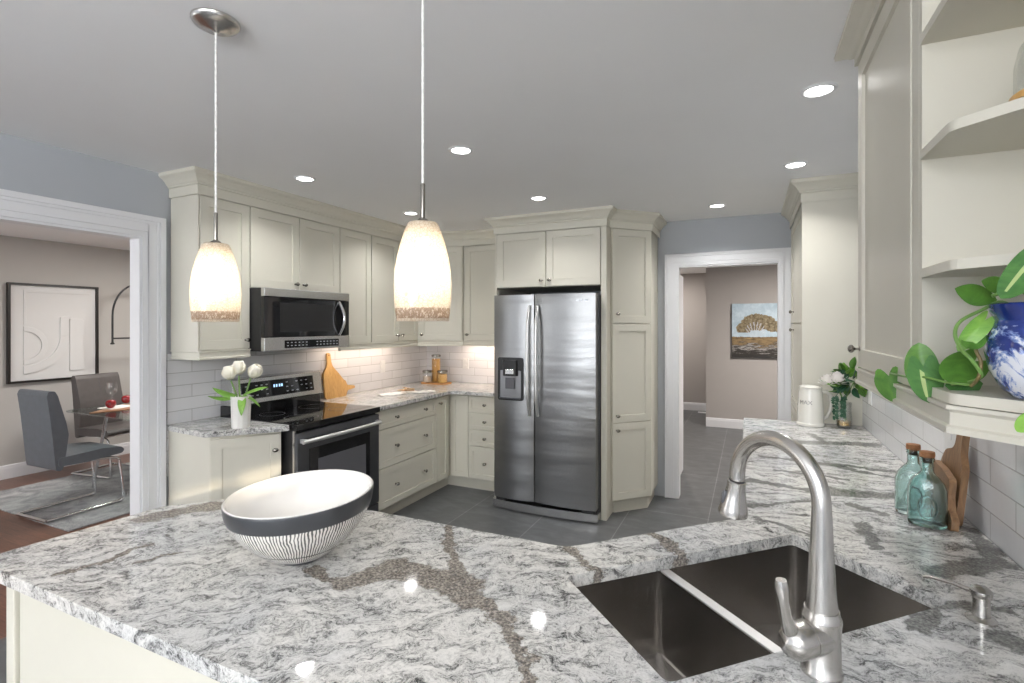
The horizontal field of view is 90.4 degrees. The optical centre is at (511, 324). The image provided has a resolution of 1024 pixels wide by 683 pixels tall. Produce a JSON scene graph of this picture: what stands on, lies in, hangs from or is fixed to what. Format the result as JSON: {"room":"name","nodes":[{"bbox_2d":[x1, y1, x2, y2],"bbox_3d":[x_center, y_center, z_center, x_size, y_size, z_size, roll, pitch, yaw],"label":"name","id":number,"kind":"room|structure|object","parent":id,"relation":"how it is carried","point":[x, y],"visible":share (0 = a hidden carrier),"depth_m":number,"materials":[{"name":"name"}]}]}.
{"room":"kitchen","nodes":[
{"label":"kitchen","id":0,"kind":"room"},
{"bbox_2d":[0,235,129,465],"bbox_3d":[-5.186,0.325,4.791,0.150,2.400,6.500,0,0,25],"label":"wall","id":1,"kind":"structure","parent":0,"point":[22,260],"depth_m":5.46,"materials":[{"name":"beige paint"}]},
{"bbox_2d":[6,282,98,383],"bbox_3d":[-4.817,0.086,5.357,0.039,1.007,0.774,0,0,25],"label":"framed art","id":2,"kind":"object","parent":1,"relation":"attached to","point":[52,331],"visible":0.97,"depth_m":5.32,"materials":[{"name":"white paint"}]},
{"bbox_2d":[0,442,129,479],"bbox_3d":[-5.112,1.458,4.756,0.014,0.135,6.260,0,0,25],"label":"baseboard","id":3,"kind":"structure","parent":1,"relation":"attached to","point":[17,469],"depth_m":5.12,"materials":[{"name":"white paint"}]},
{"bbox_2d":[0,133,171,505],"bbox_3d":[-3.246,0.310,0.658,0.040,2.430,10.850,0,0,25],"label":"wall","id":4,"kind":"structure","parent":0,"point":[27,166],"depth_m":2.72,"materials":[{"name":"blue paint"}]},
{"bbox_2d":[0,216,141,515],"bbox_3d":[-2.725,0.507,1.831,0.094,2.035,2.515,0,0,25],"label":"trim","id":5,"kind":"structure","parent":4,"relation":"attached to","point":[135,241],"depth_m":2.95,"materials":[{"name":"white paint"}]},
{"bbox_2d":[0,189,165,511],"bbox_3d":[-2.674,0.445,1.807,0.029,2.163,2.765,0,0,25],"label":"trim","id":6,"kind":"structure","parent":4,"relation":"attached to","point":[13,204],"depth_m":2.97,"materials":[{"name":"white paint"}]},
{"bbox_2d":[170,194,250,359],"bbox_3d":[-1.873,-0.308,3.185,0.293,1.038,0.346,0,0,25],"label":"upper cabinet","id":7,"kind":"object","parent":4,"relation":"attached to","point":[192,216],"visible":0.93,"depth_m":3.07,"materials":[{"name":"beige paint"}]},
{"bbox_2d":[249,206,338,292],"bbox_3d":[-1.631,-0.533,3.703,0.292,0.588,0.796,0,0,25],"label":"upper cabinet","id":8,"kind":"object","parent":4,"relation":"attached to","point":[287,251],"visible":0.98,"depth_m":3.60,"materials":[{"name":"beige paint"}]},
{"bbox_2d":[248,287,348,351],"bbox_3d":[-1.567,-0.031,3.655,0.448,0.412,0.760,0,0,25],"label":"microwave","id":9,"kind":"object","parent":8,"relation":"attached to","point":[280,319],"visible":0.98,"depth_m":3.47,"materials":[{"name":"silver metal"}]},
{"bbox_2d":[166,346,426,476],"bbox_3d":[-1.510,0.552,4.321,0.010,0.745,2.745,0,0,25],"label":"backsplash","id":10,"kind":"structure","parent":4,"relation":"attached to","point":[189,383],"depth_m":3.83,"materials":[{"name":"white tile"}]},
{"bbox_2d":[380,360,384,372],"bbox_3d":[-1.241,0.405,4.877,0.008,0.116,0.072,0,0,25],"label":"wall outlet","id":11,"kind":"object","parent":10,"relation":"attached to","point":[382,363],"visible":1,"depth_m":4.87,"materials":[{"name":"white plastic"}]},
{"bbox_2d":[158,166,494,245],"bbox_3d":[-1.233,-0.836,4.068,0.795,0.138,2.707,0,0,44],"label":"crown molding","id":12,"kind":"structure","parent":4,"relation":"attached to","point":[191,180],"depth_m":3.52,"materials":[{"name":"beige paint"}]},
{"bbox_2d":[338,227,371,350],"bbox_3d":[-1.395,-0.308,4.237,0.270,1.038,0.372,0,0,25],"label":"upper cabinet","id":13,"kind":"object","parent":4,"relation":"attached to","point":[354,246],"visible":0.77,"depth_m":4.20,"materials":[{"name":"beige paint"}]},
{"bbox_2d":[370,235,417,348],"bbox_3d":[-1.161,-0.308,4.710,0.292,1.038,0.684,0,0,25],"label":"upper cabinet","id":14,"kind":"object","parent":4,"relation":"attached to","point":[386,332],"visible":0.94,"depth_m":4.53,"materials":[{"name":"beige paint"}]},
{"bbox_2d":[0,410,742,682],"bbox_3d":[-1.164,1.555,2.474,9.400,0.060,15.900,0,0,25],"label":"floor","id":15,"kind":"structure","parent":0,"point":[708,452],"depth_m":4.10,"materials":[{"name":"tile"}]},
{"bbox_2d":[0,462,129,531],"bbox_3d":[-3.453,1.520,5.254,1.640,0.010,2.595,0,0,25],"label":"rug","id":16,"kind":"object","parent":15,"relation":"on","point":[22,498],"visible":0.25,"depth_m":4.42,"materials":[{"name":"grey fabric"}]},
{"bbox_2d":[16,389,124,522],"bbox_3d":[-3.627,1.014,4.194,0.440,0.999,0.560,0,0,23],"label":"dining chair","id":17,"kind":"object","parent":16,"relation":"on","point":[44,425],"visible":1,"depth_m":3.98,"materials":[{"name":"grey fabric"}]},
{"bbox_2d":[71,372,129,478],"bbox_3d":[-4.113,1.014,5.227,0.560,0.999,0.440,0,0,17],"label":"dining chair","id":18,"kind":"object","parent":16,"relation":"on","point":[90,392],"visible":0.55,"depth_m":5.17,"materials":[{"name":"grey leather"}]},
{"bbox_2d":[89,403,129,487],"bbox_3d":[-3.169,1.139,5.130,1.080,0.746,1.780,0,0,25],"label":"dining table","id":19,"kind":"object","parent":16,"relation":"on","point":[106,411],"visible":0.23,"depth_m":4.58,"materials":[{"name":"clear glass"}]},
{"bbox_2d":[97,405,129,409],"bbox_3d":[-3.655,0.764,4.700,0.200,0.003,0.232,0,0,20],"label":"placemat","id":20,"kind":"object","parent":19,"relation":"on","point":[116,406],"visible":0.73,"depth_m":4.67,"materials":[{"name":"white fabric"}]},
{"bbox_2d":[105,399,116,407],"bbox_3d":[-3.656,0.719,4.629,0.086,0.088,0.086,0,0,25],"label":"apple","id":21,"kind":"object","parent":20,"relation":"on","point":[111,403],"visible":1,"depth_m":4.60,"materials":[{"name":"red food"}]},
{"bbox_2d":[121,395,129,402],"bbox_3d":[-3.731,0.719,4.918,0.086,0.088,0.086,0,0,25],"label":"apple","id":22,"kind":"object","parent":19,"relation":"on","point":[126,398],"visible":0.87,"depth_m":4.89,"materials":[{"name":"red food"}]},
{"bbox_2d":[6,586,220,682],"bbox_3d":[0.402,1.085,2.164,2.300,0.881,3.018,0,0,25],"label":"base cabinet","id":23,"kind":"object","parent":15,"relation":"on","point":[45,643],"visible":0.02,"depth_m":1.18,"materials":[{"name":"beige paint"}]},
{"bbox_2d":[0,418,1023,682],"bbox_3d":[0.360,0.627,2.185,2.433,0.032,3.055,0,0,25],"label":"countertop","id":24,"kind":"structure","parent":23,"relation":"on","point":[401,599],"depth_m":1.16,"materials":[{"name":"stone"}]},
{"bbox_2d":[221,469,373,565],"bbox_3d":[-0.555,0.520,1.338,0.367,0.182,0.367,0,0,25],"label":"bowl","id":25,"kind":"object","parent":24,"relation":"on","point":[294,519],"visible":1,"depth_m":1.28,"materials":[{"name":"ceramic"}]},
{"bbox_2d":[576,545,930,680],"bbox_3d":[0.549,0.749,1.175,0.762,0.214,0.417,0,0,-20],"label":"sink","id":26,"kind":"object","parent":24,"relation":"in","point":[691,620],"visible":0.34,"depth_m":1.30,"materials":[{"name":"silver metal"}]},
{"bbox_2d":[576,571,771,680],"bbox_3d":[0.328,0.750,1.096,0.292,0.212,0.416,0,0,-20],"label":"basin","id":27,"kind":"object","parent":26,"relation":"in","point":[682,633],"depth_m":1.26,"materials":[{"name":"silver metal"}]},
{"bbox_2d":[669,545,930,646],"bbox_3d":[0.687,0.750,1.225,0.467,0.212,0.417,0,0,-20],"label":"basin","id":28,"kind":"object","parent":26,"relation":"in","point":[729,601],"depth_m":1.34,"materials":[{"name":"silver metal"}]},
{"bbox_2d":[718,430,843,682],"bbox_3d":[0.510,0.409,0.982,0.132,0.403,0.275,0,0,-1],"label":"faucet","id":29,"kind":"object","parent":24,"relation":"on","point":[813,640],"visible":1,"depth_m":0.88,"materials":[{"name":"silver metal"}]},
{"bbox_2d":[796,385,832,427],"bbox_3d":[1.820,0.488,3.068,0.151,0.245,0.181,0,0,-45],"label":"pitcher","id":30,"kind":"object","parent":24,"relation":"on","point":[810,408],"visible":0.99,"depth_m":3.03,"materials":[{"name":"beige ceramic"}]},
{"bbox_2d":[817,357,866,425],"bbox_3d":[1.964,0.399,2.981,0.304,0.424,0.172,0,0,25],"label":"flower vase","id":31,"kind":"object","parent":24,"relation":"on","point":[839,381],"visible":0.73,"depth_m":2.98,"materials":[{"name":"clear glass"}]},
{"bbox_2d":[894,443,920,514],"bbox_3d":[1.292,0.498,1.636,0.097,0.226,0.063,0,0,39],"label":"glass bottle","id":32,"kind":"object","parent":24,"relation":"on","point":[911,467],"visible":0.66,"depth_m":1.63,"materials":[{"name":"teal glass"}]},
{"bbox_2d":[907,450,947,529],"bbox_3d":[1.261,0.498,1.542,0.097,0.226,0.063,0,0,39],"label":"glass bottle","id":33,"kind":"object","parent":24,"relation":"on","point":[927,494],"visible":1,"depth_m":1.52,"materials":[{"name":"teal glass"}]},
{"bbox_2d":[934,460,959,531],"bbox_3d":[1.351,0.529,1.589,0.034,0.163,0.237,0,0,25],"label":"cutting board","id":34,"kind":"object","parent":24,"relation":"on","point":[941,470],"visible":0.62,"depth_m":1.53,"materials":[{"name":"brown wood"}]},
{"bbox_2d":[941,435,969,525],"bbox_3d":[1.394,0.461,1.603,0.048,0.300,0.185,0,0,25],"label":"cutting board","id":35,"kind":"object","parent":24,"relation":"on","point":[955,458],"visible":0.48,"depth_m":1.54,"materials":[{"name":"brown wood"}]},
{"bbox_2d":[922,575,998,627],"bbox_3d":[0.948,0.576,1.084,0.052,0.070,0.133,0,0,-32],"label":"soap dispenser","id":36,"kind":"object","parent":24,"relation":"on","point":[982,596],"visible":1,"depth_m":1.04,"materials":[{"name":"silver metal"}]},
{"bbox_2d":[110,285,129,344],"bbox_3d":[-4.224,0.525,5.849,0.300,1.980,0.707,0,0,25],"label":"lamp","id":37,"kind":"object","parent":15,"relation":"on","point":[125,288],"visible":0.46,"depth_m":5.55,"materials":[{"name":"black metal"}]},
{"bbox_2d":[169,431,280,505],"bbox_3d":[-1.737,1.085,3.081,0.627,0.881,0.319,0,0,25],"label":"base cabinet","id":38,"kind":"object","parent":15,"relation":"on","point":[201,469],"visible":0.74,"depth_m":2.99,"materials":[{"name":"beige paint"}]},
{"bbox_2d":[167,417,288,437],"bbox_3d":[-1.722,0.627,3.064,0.668,0.032,0.353,0,0,25],"label":"countertop","id":39,"kind":"structure","parent":38,"relation":"on","point":[215,426],"depth_m":3.02,"materials":[{"name":"stone"}]},
{"bbox_2d":[208,361,266,428],"bbox_3d":[-1.602,0.414,3.008,0.321,0.394,0.136,0,0,-3],"label":"tulip vase","id":40,"kind":"object","parent":39,"relation":"on","point":[240,404],"visible":1,"depth_m":2.99,"materials":[{"name":"white ceramic"}]},
{"bbox_2d":[220,370,381,511],"bbox_3d":[-1.428,0.945,3.550,0.767,1.160,0.760,0,0,25],"label":"range","id":41,"kind":"object","parent":15,"relation":"on","point":[320,435],"visible":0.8,"depth_m":3.49,"materials":[{"name":"black metal"}]},
{"bbox_2d":[230,402,379,430],"bbox_3d":[-1.415,0.627,3.544,0.620,0.040,0.760,0,0,25],"label":"cooktop","id":42,"kind":"object","parent":41,"relation":"in","point":[300,416],"depth_m":3.47,"materials":[{"name":"black glass"}]},
{"bbox_2d":[375,398,435,513],"bbox_3d":[-1.133,1.085,4.294,0.697,0.881,0.815,0,0,25],"label":"base cabinet","id":43,"kind":"object","parent":15,"relation":"on","point":[407,433],"visible":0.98,"depth_m":4.15,"materials":[{"name":"beige paint"}]},
{"bbox_2d":[320,381,493,410],"bbox_3d":[-0.727,0.627,4.555,1.212,0.032,1.637,0,0,25],"label":"countertop","id":44,"kind":"structure","parent":43,"relation":"on","point":[368,398],"depth_m":4.49,"materials":[{"name":"stone"}]},
{"bbox_2d":[322,353,345,398],"bbox_3d":[-1.492,0.425,4.256,0.064,0.372,0.243,0,0,25],"label":"cutting board","id":45,"kind":"object","parent":44,"relation":"on","point":[334,385],"visible":1,"depth_m":4.22,"materials":[{"name":"brown wood"}]},
{"bbox_2d":[345,380,354,394],"bbox_3d":[-1.454,0.546,4.380,0.025,0.130,0.270,0,0,25],"label":"cutting board","id":46,"kind":"object","parent":44,"relation":"on","point":[348,387],"visible":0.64,"depth_m":4.43,"materials":[{"name":"brown wood"}]},
{"bbox_2d":[376,390,435,395],"bbox_3d":[-0.937,0.601,4.489,0.530,0.020,0.176,0,0,-31],"label":"napkin","id":47,"kind":"object","parent":44,"relation":"on","point":[421,391],"visible":0.97,"depth_m":4.46,"materials":[{"name":"white fabric"}]},
{"bbox_2d":[397,387,414,390],"bbox_3d":[-0.932,0.571,4.473,0.170,0.033,0.131,0,0,15],"label":"wooden utensils","id":48,"kind":"object","parent":47,"relation":"on","point":[405,389],"visible":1,"depth_m":4.46,"materials":[{"name":"beige wood"}]},
{"bbox_2d":[421,381,450,384],"bbox_3d":[-0.779,0.603,5.250,0.303,0.016,0.177,0,0,25],"label":"serving board","id":49,"kind":"object","parent":44,"relation":"on","point":[431,382],"visible":0.85,"depth_m":5.20,"materials":[{"name":"brown wood"}]},
{"bbox_2d":[422,370,431,381],"bbox_3d":[-0.875,0.533,5.246,0.099,0.122,0.099,0,0,25],"label":"canister","id":50,"kind":"object","parent":49,"relation":"on","point":[425,378],"visible":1,"depth_m":5.21,"materials":[{"name":"clear glass"}]},
{"bbox_2d":[431,354,440,380],"bbox_3d":[-0.791,0.455,5.295,0.097,0.280,0.097,0,0,25],"label":"canister","id":51,"kind":"object","parent":49,"relation":"on","point":[435,362],"visible":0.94,"depth_m":5.26,"materials":[{"name":"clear glass"}]},
{"bbox_2d":[437,370,447,382],"bbox_3d":[-0.711,0.530,5.192,0.105,0.128,0.105,0,0,25],"label":"canister","id":52,"kind":"object","parent":49,"relation":"on","point":[442,378],"visible":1,"depth_m":5.15,"materials":[{"name":"clear glass"}]},
{"bbox_2d":[429,395,449,493],"bbox_3d":[-0.847,1.085,4.908,0.697,0.881,0.540,0,0,25],"label":"base cabinet","id":53,"kind":"object","parent":15,"relation":"on","point":[442,414],"visible":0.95,"depth_m":4.65,"materials":[{"name":"beige paint"}]},
{"bbox_2d":[448,394,471,487],"bbox_3d":[-0.399,1.085,4.985,0.262,0.881,0.579,0,0,25],"label":"base cabinet","id":54,"kind":"object","parent":15,"relation":"on","point":[459,403],"visible":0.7,"depth_m":4.72,"materials":[{"name":"beige paint"}]},
{"bbox_2d":[469,395,493,490],"bbox_3d":[-0.125,1.085,4.839,0.358,0.881,0.612,0,0,25],"label":"base cabinet","id":55,"kind":"object","parent":15,"relation":"on","point":[481,408],"visible":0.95,"depth_m":4.62,"materials":[{"name":"beige paint"}]},
{"bbox_2d":[493,293,600,522],"bbox_3d":[0.400,0.636,4.386,0.898,1.754,0.870,0,0,25],"label":"refrigerator","id":56,"kind":"object","parent":15,"relation":"on","point":[547,347],"visible":0.98,"depth_m":4.01,"materials":[{"name":"grey metal"}]},
{"bbox_2d":[495,226,612,520],"bbox_3d":[0.446,0.349,4.479,0.974,2.352,0.801,0,0,25],"label":"tall cabinet","id":57,"kind":"object","parent":15,"relation":"on","point":[573,259],"visible":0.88,"depth_m":4.08,"materials":[{"name":"beige paint"}]},
{"bbox_2d":[484,205,666,237],"bbox_3d":[0.565,-0.836,4.405,1.386,0.138,0.834,0,0,25],"label":"crown molding","id":58,"kind":"structure","parent":57,"relation":"attached to","point":[610,216],"depth_m":4.09,"materials":[{"name":"beige paint"}]},
{"bbox_2d":[611,228,657,511],"bbox_3d":[1.044,0.349,4.282,0.276,2.352,0.652,0,0,25],"label":"pantry cabinet","id":59,"kind":"object","parent":15,"relation":"on","point":[634,253],"visible":1,"depth_m":4.12,"materials":[{"name":"beige paint"}]},
{"bbox_2d":[781,172,861,425],"bbox_3d":[2.136,0.310,3.558,0.392,2.430,1.042,0,0,25],"label":"tall cabinet","id":60,"kind":"object","parent":15,"relation":"on","point":[823,210],"visible":0.6,"depth_m":3.15,"materials":[{"name":"beige paint"}]},
{"bbox_2d":[0,0,857,273],"bbox_3d":[-1.164,-0.920,2.474,9.400,0.090,15.900,0,0,25],"label":"ceiling","id":61,"kind":"structure","parent":0,"point":[673,109],"depth_m":2.04,"materials":[{"name":"paint"}]},
{"bbox_2d":[189,7,240,321],"bbox_3d":[-0.883,-0.456,1.515,0.134,0.897,0.134,0,0,25],"label":"pendant lamp","id":62,"kind":"object","parent":61,"relation":"hanging from","point":[215,284],"visible":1,"depth_m":1.47,"materials":[{"name":"white glass"}]},
{"bbox_2d":[294,175,315,181],"bbox_3d":[-1.284,-0.902,3.151,0.128,0.006,0.128,0,0,25],"label":"recessed light","id":63,"kind":"object","parent":61,"relation":"in","point":[300,177],"visible":1,"depth_m":3.14,"materials":[{"name":"white paint"}]},
{"bbox_2d":[403,211,418,214],"bbox_3d":[-0.821,-0.902,4.128,0.128,0.006,0.128,0,0,25],"label":"recessed light","id":64,"kind":"object","parent":61,"relation":"in","point":[406,212],"visible":1,"depth_m":4.12,"materials":[{"name":"white paint"}]},
{"bbox_2d":[394,0,450,320],"bbox_3d":[-0.211,-0.456,1.202,0.134,0.897,0.134,0,0,25],"label":"pendant lamp","id":65,"kind":"object","parent":61,"relation":"hanging from","point":[422,273],"visible":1,"depth_m":1.15,"materials":[{"name":"white glass"}]},
{"bbox_2d":[449,146,472,154],"bbox_3d":[-0.265,-0.902,2.636,0.128,0.006,0.128,0,0,25],"label":"recessed light","id":66,"kind":"object","parent":61,"relation":"in","point":[460,150],"visible":1,"depth_m":2.63,"materials":[{"name":"white paint"}]},
{"bbox_2d":[530,196,546,200],"bbox_3d":[0.190,-0.902,3.638,0.128,0.006,0.128,0,0,25],"label":"recessed light","id":67,"kind":"object","parent":61,"relation":"in","point":[535,198],"visible":1,"depth_m":3.63,"materials":[{"name":"white paint"}]},
{"bbox_2d":[708,204,725,207],"bbox_3d":[1.560,-0.902,3.867,0.128,0.006,0.128,0,0,25],"label":"recessed light","id":68,"kind":"object","parent":61,"relation":"in","point":[711,205],"visible":1,"depth_m":3.85,"materials":[{"name":"white paint"}]},
{"bbox_2d":[783,161,808,168],"bbox_3d":[1.605,-0.902,2.875,0.128,0.006,0.128,0,0,25],"label":"recessed light","id":69,"kind":"object","parent":61,"relation":"in","point":[796,164],"visible":1,"depth_m":2.86,"materials":[{"name":"white paint"}]},
{"bbox_2d":[800,82,837,97],"bbox_3d":[1.184,-0.902,1.962,0.128,0.006,0.128,0,0,25],"label":"recessed light","id":70,"kind":"object","parent":61,"relation":"in","point":[825,88],"visible":1,"depth_m":1.95,"materials":[{"name":"white paint"}]},
{"bbox_2d":[448,213,793,496],"bbox_3d":[0.878,0.310,4.782,3.950,2.430,0.110,0,0,25],"label":"wall","id":71,"kind":"structure","parent":0,"point":[761,231],"depth_m":4.39,"materials":[{"name":"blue paint"}]},
{"bbox_2d":[417,246,463,345],"bbox_3d":[-0.750,-0.308,5.167,0.652,1.038,0.547,0,0,25],"label":"upper cabinet","id":72,"kind":"object","parent":71,"relation":"attached to","point":[451,332],"visible":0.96,"depth_m":4.98,"materials":[{"name":"beige paint"}]},
{"bbox_2d":[427,346,493,383],"bbox_3d":[-0.378,0.396,5.301,1.215,0.431,0.010,0,0,25],"label":"backsplash","id":73,"kind":"structure","parent":71,"relation":"attached to","point":[481,358],"depth_m":5.35,"materials":[{"name":"white tile"}]},
{"bbox_2d":[463,358,468,368],"bbox_3d":[-0.487,0.412,5.342,0.072,0.116,0.008,0,0,25],"label":"wall outlet","id":74,"kind":"object","parent":73,"relation":"attached to","point":[465,360],"visible":1,"depth_m":5.34,"materials":[{"name":"white plastic"}]},
{"bbox_2d":[463,244,494,346],"bbox_3d":[-0.165,-0.308,5.004,0.574,1.038,0.348,0,0,25],"label":"upper cabinet","id":75,"kind":"object","parent":71,"relation":"attached to","point":[479,260],"visible":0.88,"depth_m":4.93,"materials":[{"name":"beige paint"}]},
{"bbox_2d":[680,275,682,474],"bbox_3d":[1.605,0.509,4.945,0.040,2.008,0.790,0,0,25],"label":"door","id":76,"kind":"structure","parent":71,"relation":"in","point":[681,277],"depth_m":5.13,"materials":[{"name":"white paint"}]},
{"bbox_2d":[665,247,793,498],"bbox_3d":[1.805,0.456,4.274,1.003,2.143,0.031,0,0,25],"label":"trim","id":77,"kind":"structure","parent":71,"relation":"attached to","point":[783,255],"depth_m":4.42,"materials":[{"name":"white paint"}]},
{"bbox_2d":[680,273,705,402],"bbox_3d":[2.856,0.310,9.272,1.740,2.430,0.120,0,0,25],"label":"wall","id":78,"kind":"structure","parent":0,"point":[694,285],"depth_m":9.03,"materials":[{"name":"paint"}]},
{"bbox_2d":[683,402,705,410],"bbox_3d":[2.772,1.458,9.237,1.617,0.135,0.014,0,0,25],"label":"baseboard","id":79,"kind":"structure","parent":78,"relation":"attached to","point":[686,405],"depth_m":9.01,"materials":[{"name":"white paint"}]},
{"bbox_2d":[706,265,776,419],"bbox_3d":[4.375,0.310,6.997,3.183,2.430,0.120,0,0,25],"label":"wall","id":80,"kind":"structure","parent":0,"point":[740,388],"depth_m":7.45,"materials":[{"name":"paint"}]},
{"bbox_2d":[706,417,743,428],"bbox_3d":[4.256,1.458,6.978,2.983,0.135,0.014,0,0,25],"label":"baseboard","id":81,"kind":"structure","parent":80,"relation":"attached to","point":[710,422],"depth_m":7.49,"materials":[{"name":"white paint"}]},
{"bbox_2d":[732,303,776,357],"bbox_3d":[3.576,0.089,7.279,0.780,0.780,0.038,0,0,25],"label":"landscape painting","id":82,"kind":"object","parent":80,"relation":"attached to","point":[754,325],"visible":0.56,"depth_m":7.30,"materials":[{"name":"paint"}]},
{"bbox_2d":[866,429,1020,567],"bbox_3d":[0.298,0.310,-0.994,0.120,2.430,10.850,0,0,25],"label":"wall","id":83,"kind":"structure","parent":0,"point":[866,429],"depth_m":1.52,"materials":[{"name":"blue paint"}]},
{"bbox_2d":[847,0,918,413],"bbox_3d":[1.109,-0.339,1.294,0.342,1.056,0.647,0,0,25],"label":"upper cabinet","id":84,"kind":"object","parent":83,"relation":"attached to","point":[888,67],"visible":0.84,"depth_m":1.31,"materials":[{"name":"beige paint"}]},
{"bbox_2d":[834,0,885,66],"bbox_3d":[1.002,-0.873,1.097,0.366,0.064,1.216,0,0,25],"label":"crown molding","id":85,"kind":"structure","parent":84,"relation":"attached to","point":[863,15],"depth_m":1.50,"materials":[{"name":"beige paint"}]},
{"bbox_2d":[862,390,1023,569],"bbox_3d":[1.256,0.358,1.215,0.010,0.506,4.065,0,0,25],"label":"backsplash","id":86,"kind":"structure","parent":83,"relation":"attached to","point":[994,505],"depth_m":1.49,"materials":[{"name":"white tile"}]},
{"bbox_2d":[868,390,871,404],"bbox_3d":[2.009,0.392,2.852,0.008,0.116,0.072,0,0,25],"label":"wall outlet","id":87,"kind":"object","parent":86,"relation":"attached to","point":[869,392],"visible":0.66,"depth_m":2.84,"materials":[{"name":"white plastic"}]},
{"bbox_2d":[944,432,956,450],"bbox_3d":[1.478,0.402,1.713,0.008,0.116,0.115,0,0,25],"label":"wall outlet","id":88,"kind":"object","parent":86,"relation":"attached to","point":[949,439],"visible":0.26,"depth_m":1.72,"materials":[{"name":"white plastic"}]},
{"bbox_2d":[947,433,951,439],"bbox_3d":[1.476,0.374,1.714,0.002,0.028,0.034,0,0,25],"label":"socket","id":89,"kind":"object","parent":88,"relation":"attached to","point":[949,436],"depth_m":1.71,"materials":[{"name":"white plastic"}]},
{"bbox_2d":[913,0,1023,445],"bbox_3d":[0.880,-0.339,0.774,0.318,1.056,0.488,0,0,25],"label":"open shelf unit","id":90,"kind":"object","parent":83,"relation":"attached to","point":[971,138],"visible":0.89,"depth_m":1.00,"materials":[{"name":"beige paint"}]},
{"bbox_2d":[874,249,1023,432],"bbox_3d":[0.900,0.029,0.927,0.294,0.316,0.557,0,0,25],"label":"potted plant","id":91,"kind":"object","parent":90,"relation":"on","point":[1001,335],"visible":0.98,"depth_m":0.84,"materials":[{"name":"plant"}]},
{"bbox_2d":[984,302,1023,399],"bbox_3d":[0.848,0.043,0.802,0.153,0.154,0.153,0,0,25],"label":"pot","id":92,"kind":"object","parent":90,"relation":"on","point":[1004,330],"depth_m":0.80,"materials":[{"name":"blue ceramic"}]},
{"bbox_2d":[1008,42,1023,101],"bbox_3d":[0.880,-0.435,0.776,0.176,0.160,0.176,0,0,25],"label":"glass cloche","id":93,"kind":"object","parent":90,"relation":"on","point":[1020,93],"visible":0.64,"depth_m":0.80,"materials":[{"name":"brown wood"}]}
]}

